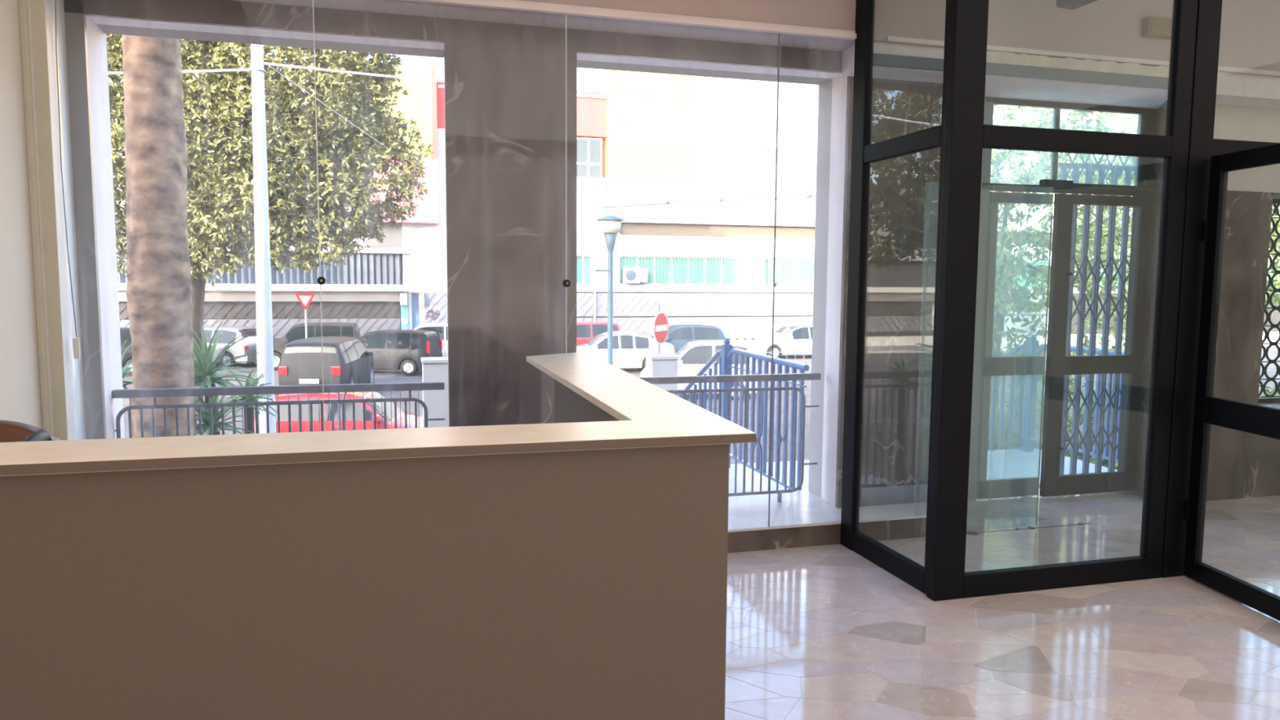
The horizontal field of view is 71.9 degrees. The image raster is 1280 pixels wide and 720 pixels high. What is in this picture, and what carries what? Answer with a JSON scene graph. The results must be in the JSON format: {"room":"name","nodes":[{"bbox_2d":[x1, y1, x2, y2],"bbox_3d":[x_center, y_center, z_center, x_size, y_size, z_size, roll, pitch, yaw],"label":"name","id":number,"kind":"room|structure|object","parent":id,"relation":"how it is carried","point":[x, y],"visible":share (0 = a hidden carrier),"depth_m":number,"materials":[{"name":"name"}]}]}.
{"room":"reception lobby","nodes":[
{"label":"reception lobby","id":0,"kind":"room"},
{"bbox_2d":[0,0,85,439],"bbox_3d":[-1.556,-0.229,-0.092,0.200,3.450,8.700,-1,5,-16],"label":"wall","id":1,"kind":"structure","parent":0,"point":[20,375],"depth_m":3.46,"materials":[{"name":"paint"}]},
{"bbox_2d":[18,0,84,439],"bbox_3d":[-2.532,-0.602,3.854,0.084,3.450,0.544,-2,6,-20],"label":"window frame","id":2,"kind":"structure","parent":1,"relation":"attached to","point":[60,373],"depth_m":3.67,"materials":[{"name":"paint"}]},
{"bbox_2d":[63,0,1279,508],"bbox_3d":[1.857,-1.312,5.524,9.820,8.580,0.441,-1,5,-16],"label":"wall","id":3,"kind":"structure","parent":0,"point":[504,84],"depth_m":4.74,"materials":[{"name":"grey stone"}]},
{"bbox_2d":[638,373,820,502],"bbox_3d":[0.358,0.490,5.276,1.549,0.795,0.040,-1,5,-16],"label":"railing","id":4,"kind":"object","parent":3,"relation":"in","point":[793,376],"depth_m":5.36,"materials":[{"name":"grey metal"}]},
{"bbox_2d":[727,489,927,552],"bbox_3d":[-0.429,1.052,4.980,4.600,0.280,0.748,-1,5,-16],"label":"window sill","id":5,"kind":"structure","parent":3,"relation":"attached to","point":[802,518],"depth_m":5.11,"materials":[{"name":"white stone"}]},
{"bbox_2d":[968,96,1157,501],"bbox_3d":[2.938,-0.395,6.064,1.400,2.710,0.170,-1,5,-16],"label":"door","id":6,"kind":"structure","parent":3,"relation":"in","point":[1058,365],"depth_m":6.05,"materials":[{"name":"silver metal"}]},
{"bbox_2d":[1257,198,1279,402],"bbox_3d":[5.253,-0.439,6.639,1.689,1.486,0.020,-1,5,-16],"label":"window grille","id":7,"kind":"object","parent":3,"relation":"in","point":[1268,398],"visible":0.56,"depth_m":6.48,"materials":[{"name":"black metal"}]},
{"bbox_2d":[233,0,1279,77],"bbox_3d":[1.958,-2.091,5.109,9.820,0.650,0.270,-1,5,-16],"label":"ceiling","id":8,"kind":"structure","parent":0,"point":[1250,37],"depth_m":4.88,"materials":[{"name":"paint"}]},
{"bbox_2d":[54,0,80,359],"bbox_3d":[-2.462,-0.804,3.788,0.040,1.602,0.032,-1,5,-16],"label":"cord","id":9,"kind":"object","parent":8,"relation":"attached to","point":[76,341],"visible":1,"depth_m":3.80,"materials":[{"name":"plastic"}]},
{"bbox_2d":[72,337,80,359],"bbox_3d":[-2.458,-0.051,3.854,0.024,0.090,0.020,-1,5,-16],"label":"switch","id":10,"kind":"object","parent":9,"relation":"attached to","point":[76,341],"depth_m":3.85,"materials":[{"name":"beige plastic"}]},
{"bbox_2d":[312,0,780,527],"bbox_3d":[-0.679,-0.376,4.383,3.796,2.670,0.032,-1,5,-16],"label":"window","id":11,"kind":"structure","parent":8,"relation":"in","point":[321,280],"depth_m":4.50,"materials":[{"name":"clear glass"}]},
{"bbox_2d":[401,0,1279,76],"bbox_3d":[1.216,-1.750,4.775,7.640,0.042,0.035,-1,5,-16],"label":"trim","id":12,"kind":"structure","parent":8,"relation":"attached to","point":[515,5],"depth_m":4.56,"materials":[{"name":"paint"}]},
{"bbox_2d":[841,41,1279,108],"bbox_3d":[3.835,-1.734,5.661,5.480,0.135,0.282,-1,5,-16],"label":"beam","id":13,"kind":"structure","parent":8,"relation":"attached to","point":[1004,69],"depth_m":5.19,"materials":[{"name":"paint"}]},
{"bbox_2d":[1141,16,1172,39],"bbox_3d":[3.143,-1.980,5.276,0.310,0.105,0.064,-1,5,-16],"label":"emergency light","id":14,"kind":"object","parent":8,"relation":"attached to","point":[1151,26],"visible":0.5,"depth_m":5.23,"materials":[{"name":"plastic"}]},
{"bbox_2d":[1151,18,1172,34],"bbox_3d":[3.151,-1.975,5.248,0.280,0.080,0.004,-1,5,-16],"label":"diffuser","id":15,"kind":"object","parent":14,"relation":"attached to","point":[1158,26],"depth_m":5.23,"materials":[{"name":"plastic"}]},
{"bbox_2d":[724,448,1279,719],"bbox_3d":[2.796,1.472,2.328,9.420,0.320,10.700,-1,5,-16],"label":"floor","id":16,"kind":"structure","parent":0,"point":[820,632],"depth_m":3.81,"materials":[{"name":"beige stone"}]},
{"bbox_2d":[0,419,60,442],"bbox_3d":[-1.847,0.731,2.369,0.487,1.081,0.498,-1,5,-16],"label":"office chair","id":17,"kind":"object","parent":16,"relation":"on","point":[10,431],"visible":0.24,"depth_m":2.51,"materials":[{"name":"brown leather"}]},
{"bbox_2d":[0,351,755,719],"bbox_3d":[-1.095,0.648,3.078,2.343,1.125,2.418,-1,5,-16],"label":"reception desk","id":18,"kind":"object","parent":16,"relation":"on","point":[574,566],"depth_m":1.99,"materials":[{"name":"laminate"}]},
{"bbox_2d":[0,351,755,475],"bbox_3d":[-1.092,0.100,3.028,2.343,0.024,2.416,-1,5,-16],"label":"countertop","id":19,"kind":"structure","parent":18,"relation":"on","point":[642,409],"depth_m":2.11,"materials":[{"name":"laminate"}]},
{"bbox_2d":[930,182,1090,534],"bbox_3d":[2.205,0.008,5.236,1.250,2.050,0.075,-1,5,-16],"label":"door","id":20,"kind":"structure","parent":16,"relation":"on","point":[970,532],"depth_m":5.30,"materials":[{"name":"clear glass"}]},
{"bbox_2d":[840,0,1279,600],"bbox_3d":[3.235,-0.663,4.970,4.085,3.450,0.929,-1,5,-16],"label":"frame","id":21,"kind":"object","parent":16,"relation":"on","point":[1188,144],"visible":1,"depth_m":4.29,"materials":[{"name":"black metal"}]},
{"bbox_2d":[1183,143,1279,621],"bbox_3d":[2.844,0.098,3.911,0.055,2.100,1.032,0,5,-6],"label":"door","id":22,"kind":"structure","parent":21,"relation":"attached to","point":[1209,410],"depth_m":4.30,"materials":[{"name":"black metal"}]},
{"bbox_2d":[1039,152,1135,488],"bbox_3d":[3.284,-0.279,6.411,0.768,2.421,0.041,-1,5,-16],"label":"gate","id":23,"kind":"object","parent":16,"relation":"on","point":[1082,269],"visible":0.64,"depth_m":6.41,"materials":[{"name":"metal"}]},
{"bbox_3d":[3.118,-2.172,0.926,9.820,0.300,8.900,-1,5,-16],"label":"ceiling","id":24,"kind":"structure","parent":0,"visible":0},
{"bbox_2d":[1056,0,1097,9],"bbox_3d":[2.352,-2.116,4.648,0.280,0.509,0.100,-1,5,-16],"label":"spotlight","id":25,"kind":"object","parent":24,"relation":"hanging from","point":[1066,4],"visible":1,"depth_m":4.63,"materials":[{"name":"white"}]},
{"label":"outside","id":26,"kind":"structure","parent":0,"visible":0},
{"bbox_3d":[21.342,-6.183,109.639,500.000,0.550,600.000,-1,5,-16],"label":"floor","id":27,"kind":"structure","parent":26,"visible":0},
{"bbox_2d":[112,59,1279,344],"bbox_3d":[1.687,-9.094,49.395,110.000,15.980,16.500,-1,5,-16],"label":"office building","id":28,"kind":"structure","parent":27,"relation":"on","point":[689,169],"depth_m":41.29,"materials":[{"name":"grey concrete"}]},
{"bbox_2d":[622,266,648,283],"bbox_3d":[-0.200,-3.934,41.073,1.130,0.734,0.330,-1,5,-16],"label":"air conditioner","id":29,"kind":"object","parent":28,"relation":"attached to","point":[630,275],"visible":1,"depth_m":40.91,"materials":[{"name":"white metal"}]},
{"bbox_2d":[625,269,636,280],"bbox_3d":[-0.416,-3.915,40.853,0.520,0.520,0.020,-1,5,-16],"label":"fan grille","id":30,"kind":"object","parent":29,"relation":"attached to","point":[630,274],"depth_m":40.85,"materials":[{"name":"metal"}]},
{"bbox_3d":[12.147,2.566,12.499,150.000,0.320,7.400,-1,5,-16],"label":"floor","id":31,"kind":"structure","parent":0,"visible":0},
{"bbox_2d":[120,339,132,438],"bbox_3d":[-5.070,1.181,8.505,0.856,2.965,0.938,2,6,18],"label":"yucca plant","id":32,"kind":"object","parent":31,"relation":"on","point":[124,370],"visible":0.05,"depth_m":8.55,"materials":[{"name":"green plant"}]},
{"bbox_2d":[106,34,196,437],"bbox_3d":[-4.382,-2.147,7.952,6.399,9.705,6.410,5,7,42],"label":"palm tree","id":33,"kind":"object","parent":31,"relation":"on","point":[159,289],"visible":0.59,"depth_m":7.87,"materials":[{"name":"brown plant"}]},
{"bbox_2d":[194,395,253,435],"bbox_3d":[-4.150,1.456,8.559,0.682,2.421,0.727,5,7,41],"label":"yucca plant","id":34,"kind":"object","parent":31,"relation":"on","point":[206,427],"visible":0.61,"depth_m":8.46,"materials":[{"name":"green plant"}]},
{"bbox_2d":[192,321,260,435],"bbox_3d":[-4.353,1.124,8.852,1.103,3.026,1.079,-3,6,-31],"label":"yucca plant","id":35,"kind":"object","parent":31,"relation":"on","point":[203,368],"visible":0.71,"depth_m":8.75,"materials":[{"name":"green plant"}]},
{"bbox_2d":[218,368,276,434],"bbox_3d":[-4.239,1.322,9.587,0.604,2.498,0.607,-4,7,-41],"label":"yucca plant","id":36,"kind":"object","parent":31,"relation":"on","point":[250,410],"visible":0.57,"depth_m":9.47,"materials":[{"name":"green plant"}]},
{"bbox_2d":[111,382,444,438],"bbox_3d":[-1.854,0.531,4.662,1.617,0.795,0.040,-1,5,-16],"label":"railing","id":37,"kind":"object","parent":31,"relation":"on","point":[313,388],"depth_m":4.60,"materials":[{"name":"grey metal"}]},
{"bbox_2d":[420,356,448,427],"bbox_3d":[-2.764,1.166,11.980,0.359,2.388,0.390,-1,5,-16],"label":"pillar","id":38,"kind":"structure","parent":31,"relation":"on","point":[434,369],"depth_m":11.75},
{"bbox_2d":[644,353,679,395],"bbox_3d":[0.306,1.113,12.833,0.418,2.380,0.390,-1,5,-16],"label":"pillar","id":39,"kind":"structure","parent":31,"relation":"on","point":[663,364],"depth_m":12.58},
{"bbox_2d":[987,379,1279,470],"bbox_3d":[9.186,1.435,14.807,10.682,2.460,1.550,-1,5,-16],"label":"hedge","id":40,"kind":"object","parent":31,"relation":"on","point":[1038,401],"visible":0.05,"depth_m":13.79,"materials":[{"name":"green plant"}]},
{"bbox_3d":[-8.921,1.823,10.191,16.200,1.320,0.200,-1,5,-16],"label":"wall","id":41,"kind":"structure","parent":31,"relation":"on","visible":0},
{"bbox_2d":[128,385,253,435],"bbox_3d":[-5.579,0.725,11.021,1.403,0.793,0.028,-1,5,-16],"label":"fence panel","id":42,"kind":"object","parent":41,"relation":"on","point":[130,398],"visible":0.02,"depth_m":11.09,"materials":[{"name":"grey metal"}]},
{"bbox_2d":[255,392,341,433],"bbox_3d":[-4.384,0.722,11.355,1.016,0.754,0.028,-1,5,-16],"label":"fence panel","id":43,"kind":"object","parent":41,"relation":"on","point":[338,393],"visible":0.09,"depth_m":11.42,"materials":[{"name":"grey metal"}]},
{"bbox_2d":[342,390,419,430],"bbox_3d":[-3.340,0.717,11.646,1.085,0.726,0.028,-1,5,-16],"label":"fence panel","id":44,"kind":"object","parent":41,"relation":"on","point":[344,393],"visible":0.23,"depth_m":11.63,"materials":[{"name":"grey metal"}]},
{"bbox_3d":[1.505,1.788,9.650,3.100,1.960,3.980,-1,5,-16],"label":"stairs","id":45,"kind":"structure","parent":31,"relation":"on","visible":0},
{"bbox_2d":[677,337,808,490],"bbox_3d":[0.344,1.202,8.410,0.070,3.002,5.370,-1,5,-16],"label":"stair railing","id":46,"kind":"object","parent":45,"relation":"on","point":[726,366],"visible":0.32,"depth_m":6.45,"materials":[{"name":"metal"}]},
{"bbox_2d":[989,334,1124,462],"bbox_3d":[3.122,1.145,9.243,0.070,3.002,5.250,-1,5,-16],"label":"stair railing","id":47,"kind":"object","parent":45,"relation":"on","point":[1033,348],"visible":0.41,"depth_m":7.87,"materials":[{"name":"blue metal"}]},
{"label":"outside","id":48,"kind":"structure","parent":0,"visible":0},
{"bbox_2d":[212,339,1279,364],"bbox_3d":[7.417,0.908,29.423,150.000,0.430,27.900,-1,5,-16],"label":"pavement","id":49,"kind":"structure","parent":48,"point":[1111,344],"depth_m":46.36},
{"bbox_2d":[249,44,275,433],"bbox_3d":[-5.130,-0.984,12.027,0.239,6.625,0.226,-1,5,-16],"label":"utility pole","id":50,"kind":"object","parent":49,"relation":"on","point":[264,344],"visible":0.59,"depth_m":11.90,"materials":[{"name":"metal"}]},
{"bbox_2d":[107,68,250,74],"bbox_3d":[-7.032,-3.698,11.239,4.003,0.308,0.029,-1,5,-16],"label":"overhead cable","id":51,"kind":"object","parent":50,"relation":"attached to","point":[230,69],"visible":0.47,"depth_m":11.60,"materials":[{"name":"white plastic"}]},
{"bbox_2d":[268,65,390,150],"bbox_3d":[-4.657,-3.790,13.458,0.009,0.694,3.407,2,5,13],"label":"overhead cable","id":52,"kind":"object","parent":50,"relation":"attached to","point":[268,65],"visible":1,"depth_m":13.24,"materials":[{"name":"white plastic"}]},
{"bbox_2d":[263,62,658,96],"bbox_3d":[-2.377,-3.956,12.515,5.510,0.129,0.029,-1,5,-16],"label":"overhead cable","id":53,"kind":"object","parent":50,"relation":"attached to","point":[264,63],"visible":0.69,"depth_m":12.21,"materials":[{"name":"white plastic"}]},
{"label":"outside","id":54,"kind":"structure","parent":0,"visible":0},
{"bbox_2d":[122,346,1279,464],"bbox_3d":[7.617,1.041,28.709,150.000,0.300,23.800,-1,5,-16],"label":"street","id":55,"kind":"structure","parent":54,"point":[380,375],"depth_m":26.26,"materials":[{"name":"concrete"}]},
{"bbox_2d":[120,327,132,376],"bbox_3d":[-18.734,-0.306,30.706,4.412,1.630,2.070,-1,5,-14],"label":"estate car","id":56,"kind":"object","parent":55,"relation":"on","point":[125,334],"visible":0.07,"depth_m":30.15,"materials":[{"name":"grey paint"}]},
{"bbox_2d":[204,326,257,366],"bbox_3d":[-16.326,-0.549,34.168,3.912,1.510,2.000,2,6,16],"label":"hatchback car","id":57,"kind":"object","parent":55,"relation":"on","point":[248,345],"visible":0.34,"depth_m":33.15,"materials":[{"name":"white paint"}]},
{"bbox_2d":[106,33,434,411],"bbox_3d":[-10.874,-5.181,22.590,11.062,13.013,7.196,0,5,-7],"label":"ficus tree","id":58,"kind":"object","parent":55,"relation":"on","point":[220,194],"visible":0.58,"depth_m":21.46,"materials":[{"name":"green plant"}]},
{"bbox_2d":[294,293,315,337],"bbox_3d":[-11.733,-0.911,31.060,0.696,2.873,0.115,-1,5,-16],"label":"sign","id":59,"kind":"object","parent":55,"relation":"on","point":[304,299],"visible":0.73,"depth_m":30.93,"materials":[{"name":"red"}]},
{"bbox_2d":[254,322,360,370],"bbox_3d":[-12.498,-0.566,33.571,3.812,1.710,2.120,-1,5,-14],"label":"car","id":60,"kind":"object","parent":55,"relation":"on","point":[297,331],"visible":0.38,"depth_m":32.83,"materials":[{"name":"grey paint"}]},
{"bbox_2d":[278,336,373,385],"bbox_3d":[-9.197,0.150,26.213,2.140,1.690,4.315,0,5,-5],"label":"car","id":61,"kind":"object","parent":55,"relation":"on","point":[346,360],"visible":0.88,"depth_m":24.26,"materials":[{"name":"grey paint"}]},
{"bbox_2d":[278,366,288,375],"bbox_3d":[-9.740,0.295,24.114,0.240,0.240,0.102,0,5,-5],"label":"tail light","id":62,"kind":"object","parent":61,"relation":"attached to","point":[282,371],"depth_m":24.07,"materials":[{"name":"red plastic"}]},
{"bbox_2d":[300,379,317,382],"bbox_3d":[-9.025,0.579,24.094,0.450,0.080,0.002,0,5,-5],"label":"license plate","id":63,"kind":"object","parent":61,"relation":"attached to","point":[301,380],"depth_m":24.10,"materials":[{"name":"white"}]},
{"bbox_2d":[331,366,341,375],"bbox_3d":[-8.329,0.295,24.227,0.240,0.240,0.102,0,5,-5],"label":"tail light","id":64,"kind":"object","parent":61,"relation":"attached to","point":[335,371],"depth_m":24.18,"materials":[{"name":"red plastic"}]},
{"bbox_2d":[367,351,373,355],"bbox_3d":[-8.275,-0.188,27.099,0.160,0.130,0.100,0,5,-5],"label":"mirror","id":65,"kind":"object","parent":61,"relation":"attached to","point":[369,353],"depth_m":27.05,"materials":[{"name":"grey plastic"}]},
{"bbox_2d":[253,391,422,433],"bbox_3d":[-5.166,1.258,15.984,3.442,1.430,1.840,0,5,-6],"label":"hatchback car","id":66,"kind":"object","parent":55,"relation":"on","point":[349,395],"visible":0.18,"depth_m":15.26,"materials":[{"name":"red paint"}]},
{"bbox_2d":[373,414,379,422],"bbox_3d":[-4.533,1.006,15.175,0.100,0.130,0.160,0,5,-6],"label":"mirror","id":67,"kind":"object","parent":66,"relation":"attached to","point":[377,415],"depth_m":15.11,"materials":[{"name":"red paint"}]},
{"bbox_2d":[359,329,442,376],"bbox_3d":[-9.154,-0.309,31.817,3.862,1.570,1.940,1,5,5],"label":"hatchback car","id":68,"kind":"object","parent":55,"relation":"on","point":[402,350],"visible":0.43,"depth_m":31.00,"materials":[{"name":"grey paint"}]},
{"bbox_2d":[426,341,430,353],"bbox_3d":[-7.417,-0.440,30.924,0.085,0.412,0.120,1,5,5],"label":"tail light","id":69,"kind":"object","parent":68,"relation":"attached to","point":[428,350],"depth_m":30.87,"materials":[{"name":"red plastic"}]},
{"bbox_2d":[439,338,442,350],"bbox_3d":[-7.282,-0.569,32.328,0.085,0.412,0.120,1,5,5],"label":"tail light","id":70,"kind":"object","parent":68,"relation":"attached to","point":[440,340],"depth_m":32.26,"materials":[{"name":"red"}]},
{"bbox_2d":[413,323,448,357],"bbox_3d":[-8.213,-0.662,35.384,4.412,1.630,2.070,-1,5,-11],"label":"estate car","id":71,"kind":"object","parent":55,"relation":"on","point":[441,329],"visible":0.06,"depth_m":34.63,"materials":[{"name":"white paint"}]},
{"bbox_2d":[576,321,620,346],"bbox_3d":[-2.617,-0.832,37.767,3.712,1.610,1.920,-1,5,-14],"label":"hatchback car","id":72,"kind":"object","parent":55,"relation":"on","point":[585,331],"visible":0.12,"depth_m":37.13,"materials":[{"name":"red paint"}]},
{"bbox_2d":[594,215,624,365],"bbox_3d":[-0.557,-0.361,16.492,0.494,4.628,0.494,3,6,29],"label":"street lamp","id":73,"kind":"object","parent":55,"relation":"on","point":[611,225],"visible":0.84,"depth_m":16.32,"materials":[{"name":"metal"}]},
{"bbox_2d":[576,331,675,368],"bbox_3d":[-0.995,-0.324,33.055,4.512,1.490,2.140,-1,5,-12],"label":"car","id":74,"kind":"object","parent":55,"relation":"on","point":[629,348],"visible":0.53,"depth_m":32.31,"materials":[{"name":"white paint"}]},
{"bbox_2d":[653,302,668,354],"bbox_3d":[0.366,0.420,16.839,0.077,3.022,0.610,3,6,28],"label":"no entry sign","id":75,"kind":"object","parent":55,"relation":"on","point":[660,325],"visible":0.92,"depth_m":16.72,"materials":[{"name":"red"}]},
{"bbox_2d":[650,324,725,352],"bbox_3d":[1.662,-0.765,37.925,4.012,1.510,2.040,-1,5,-12],"label":"hatchback car","id":76,"kind":"object","parent":55,"relation":"on","point":[678,335],"visible":0.23,"depth_m":37.24,"materials":[{"name":"blue paint"}]},
{"bbox_2d":[640,340,757,400],"bbox_3d":[1.722,0.255,26.048,3.512,1.670,1.970,0,5,-1],"label":"car","id":77,"kind":"object","parent":55,"relation":"on","point":[694,355],"visible":0.27,"depth_m":25.27,"materials":[{"name":"beige paint"}]},
{"bbox_2d":[746,324,812,358],"bbox_3d":[7.018,-0.854,39.414,4.512,1.490,2.070,-1,5,-14],"label":"car","id":78,"kind":"object","parent":55,"relation":"on","point":[792,337],"visible":0.48,"depth_m":38.53,"materials":[{"name":"white paint"}]},
{"bbox_2d":[756,351,804,373],"bbox_3d":[5.111,0.105,32.717,2.120,0.820,0.028,-1,5,-16],"label":"fence panel","id":79,"kind":"object","parent":55,"relation":"on","point":[757,352],"visible":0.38,"depth_m":32.71,"materials":[{"name":"grey metal"}]},
{"bbox_2d":[989,104,1132,440],"bbox_3d":[7.565,-2.671,18.632,6.194,8.952,4.842,2,5,15],"label":"tree","id":80,"kind":"object","parent":55,"relation":"on","point":[1004,275],"visible":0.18,"depth_m":18.04,"materials":[{"name":"green plant"}]},
{"bbox_2d":[1057,110,1279,328],"bbox_3d":[13.812,-2.722,21.360,8.298,8.640,5.503,-1,5,-16],"label":"tree","id":81,"kind":"object","parent":55,"relation":"on","point":[1276,299],"visible":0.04,"depth_m":20.74,"materials":[{"name":"green plant"}]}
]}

